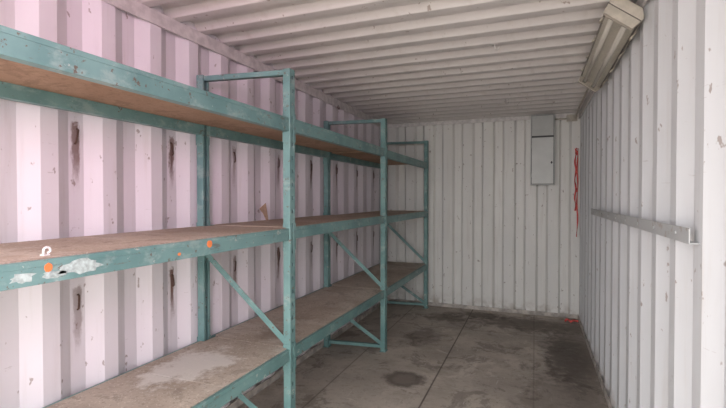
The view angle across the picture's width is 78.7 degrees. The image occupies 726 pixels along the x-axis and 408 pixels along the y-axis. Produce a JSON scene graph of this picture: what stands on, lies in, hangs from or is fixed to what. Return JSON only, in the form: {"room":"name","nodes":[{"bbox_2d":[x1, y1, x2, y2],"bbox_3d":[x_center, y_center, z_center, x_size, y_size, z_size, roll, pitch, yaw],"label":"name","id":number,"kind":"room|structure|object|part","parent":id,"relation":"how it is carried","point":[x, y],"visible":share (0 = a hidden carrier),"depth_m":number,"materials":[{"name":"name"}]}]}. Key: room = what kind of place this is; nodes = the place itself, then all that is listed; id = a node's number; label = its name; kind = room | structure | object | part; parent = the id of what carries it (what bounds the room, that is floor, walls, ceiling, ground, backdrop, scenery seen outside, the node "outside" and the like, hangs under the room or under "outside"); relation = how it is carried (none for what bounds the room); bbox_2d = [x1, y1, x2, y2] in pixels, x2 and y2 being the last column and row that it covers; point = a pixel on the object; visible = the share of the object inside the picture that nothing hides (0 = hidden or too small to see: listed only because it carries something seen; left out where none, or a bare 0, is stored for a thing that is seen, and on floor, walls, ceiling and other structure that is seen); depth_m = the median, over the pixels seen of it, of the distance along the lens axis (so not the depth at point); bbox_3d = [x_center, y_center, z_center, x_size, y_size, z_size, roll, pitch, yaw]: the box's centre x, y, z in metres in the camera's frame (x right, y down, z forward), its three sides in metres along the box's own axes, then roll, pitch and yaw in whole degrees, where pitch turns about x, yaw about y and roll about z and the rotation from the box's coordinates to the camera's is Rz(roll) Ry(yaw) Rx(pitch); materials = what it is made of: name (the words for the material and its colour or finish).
{"room":"storage container interior","nodes":[
{"label":"storage container interior","id":0,"kind":"room"},
{"bbox_2d":[0,0,380,407],"bbox_3d":[-0.781,0.139,3.244,0.060,2.460,6.080,0,1,21],"label":"wall","id":1,"kind":"structure","parent":0,"point":[118,176],"depth_m":2.27,"materials":[{"name":"metal"}]},
{"bbox_2d":[74,80,373,309],"bbox_3d":[-0.749,-0.261,3.257,0.059,1.434,5.021,0,1,21],"label":"bars","id":2,"kind":"object","parent":1,"relation":"attached to","point":[77,129],"visible":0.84,"depth_m":2.49,"materials":[{"name":"brown metal"}]},
{"bbox_2d":[101,0,387,129],"bbox_3d":[-0.760,-0.993,3.181,0.012,0.075,6.010,0,1,21],"label":"trim","id":3,"kind":"structure","parent":1,"relation":"attached to","point":[133,7],"depth_m":2.71,"materials":[{"name":"paint"}]},
{"bbox_2d":[225,303,379,407],"bbox_3d":[-0.761,1.344,3.218,0.008,0.050,6.010,0,1,21],"label":"baseboard","id":4,"kind":"structure","parent":1,"relation":"attached to","point":[260,387],"depth_m":3.76,"materials":[{"name":"paint"}]},
{"bbox_2d":[136,0,636,123],"bbox_3d":[0.343,-1.054,2.790,2.470,0.060,6.080,0,1,21],"label":"ceiling","id":5,"kind":"structure","parent":0,"point":[397,61],"depth_m":2.93,"materials":[{"name":"paint"}]},
{"bbox_2d":[555,0,643,121],"bbox_3d":[1.789,-0.945,3.640,0.254,0.190,3.292,0,1,21],"label":"light","id":6,"kind":"object","parent":5,"relation":"attached to","point":[620,21],"visible":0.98,"depth_m":2.46,"materials":[{"name":"beige plastic"}]},
{"bbox_2d":[238,303,609,407],"bbox_3d":[0.343,1.425,2.829,2.470,0.100,6.080,0,1,21],"label":"floor","id":7,"kind":"structure","parent":0,"point":[436,356],"depth_m":3.71,"materials":[{"name":"grey concrete"}]},
{"bbox_2d":[0,25,428,407],"bbox_3d":[-0.375,0.299,3.363,0.604,2.135,5.209,0,1,21],"label":"storage rack","id":8,"kind":"object","parent":7,"relation":"on","point":[214,370],"visible":1,"depth_m":2.28,"materials":[{"name":"teal metal"}]},
{"bbox_2d":[40,246,51,255],"bbox_3d":[-0.928,0.137,1.300,0.016,0.027,0.028,0,1,21],"label":"clip","id":9,"kind":"object","parent":8,"relation":"on","point":[45,247],"visible":1,"depth_m":1.29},
{"bbox_3d":[-0.682,0.312,2.571,0.618,2.135,0.086,0,1,14],"label":"upright frame","id":10,"kind":"part","parent":8,"relation":"part of","materials":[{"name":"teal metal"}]},
{"bbox_2d":[259,203,267,219],"bbox_3d":[-0.708,0.056,3.234,0.066,0.124,0.085,0,1,21],"label":"scrap","id":11,"kind":"object","parent":8,"relation":"on","point":[263,208],"visible":1,"depth_m":3.23,"materials":[{"name":"brown cardboard"}]},
{"bbox_3d":[-0.075,0.287,4.137,0.618,2.135,0.086,0,1,14],"label":"upright frame","id":12,"kind":"part","parent":8,"relation":"part of","materials":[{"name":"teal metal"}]},
{"bbox_3d":[0.540,0.262,5.721,0.618,2.135,0.086,0,1,14],"label":"upright frame","id":13,"kind":"part","parent":8,"relation":"part of","materials":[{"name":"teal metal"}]},
{"bbox_2d":[564,318,578,322],"bbox_3d":[2.357,1.320,5.010,0.147,0.037,0.076,0,1,21],"label":"strap","id":14,"kind":"object","parent":7,"relation":"on","point":[566,319],"visible":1,"depth_m":5.00,"materials":[{"name":"red fabric"}]},
{"bbox_2d":[387,117,580,314],"bbox_3d":[1.430,0.101,5.610,2.470,2.460,0.070,0,1,21],"label":"wall","id":15,"kind":"structure","parent":0,"point":[497,239],"depth_m":5.53,"materials":[{"name":"metal"}]},
{"bbox_2d":[387,298,577,318],"bbox_3d":[1.415,1.309,5.593,2.334,0.045,0.008,0,1,21],"label":"baseboard","id":16,"kind":"structure","parent":15,"relation":"attached to","point":[388,299],"depth_m":5.50,"materials":[{"name":"paint"}]},
{"bbox_2d":[387,112,578,127],"bbox_3d":[1.415,-1.043,5.554,2.326,0.050,0.010,0,1,21],"label":"trim","id":17,"kind":"structure","parent":15,"relation":"attached to","point":[562,115],"depth_m":5.57,"materials":[{"name":"paint"}]},
{"bbox_2d":[530,114,554,184],"bbox_3d":[2.114,-0.635,5.215,0.262,0.825,0.147,0,1,21],"label":"electrical panel","id":18,"kind":"object","parent":15,"relation":"attached to","point":[542,167],"visible":1,"depth_m":5.16,"materials":[{"name":"grey metal"}]},
{"bbox_3d":[2.094,-0.507,5.167,0.234,0.540,0.011,0,1,21],"label":"door panel","id":19,"kind":"part","parent":18,"relation":"part of","materials":[{"name":"grey metal"}]},
{"bbox_2d":[579,0,725,407],"bbox_3d":[1.466,0.152,2.373,0.060,2.460,6.080,0,1,21],"label":"wall","id":20,"kind":"structure","parent":0,"point":[652,307],"depth_m":1.86,"materials":[{"name":"metal"}]},
{"bbox_2d":[574,148,577,236],"bbox_3d":[2.464,-0.136,5.129,0.043,1.030,0.072,0,1,5],"label":"strap","id":21,"kind":"object","parent":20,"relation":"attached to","point":[576,151],"visible":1,"depth_m":5.11,"materials":[{"name":"red fabric"}]},
{"bbox_2d":[577,314,612,407],"bbox_3d":[1.422,1.358,2.372,0.008,0.050,6.010,0,1,21],"label":"baseboard","id":22,"kind":"structure","parent":20,"relation":"attached to","point":[580,323],"depth_m":3.58,"materials":[{"name":"paint"}]},
{"bbox_2d":[579,0,647,118],"bbox_3d":[1.420,-0.980,2.335,0.012,0.075,6.010,0,1,21],"label":"trim","id":23,"kind":"structure","parent":20,"relation":"attached to","point":[641,3],"depth_m":4.12,"materials":[{"name":"paint"}]},
{"bbox_2d":[591,208,699,244],"bbox_3d":[1.501,0.082,2.589,0.033,0.050,2.590,0,1,21],"label":"wall rail","id":24,"kind":"object","parent":20,"relation":"attached to","point":[682,234],"visible":1,"depth_m":1.81,"materials":[{"name":"grey metal"}]}
]}

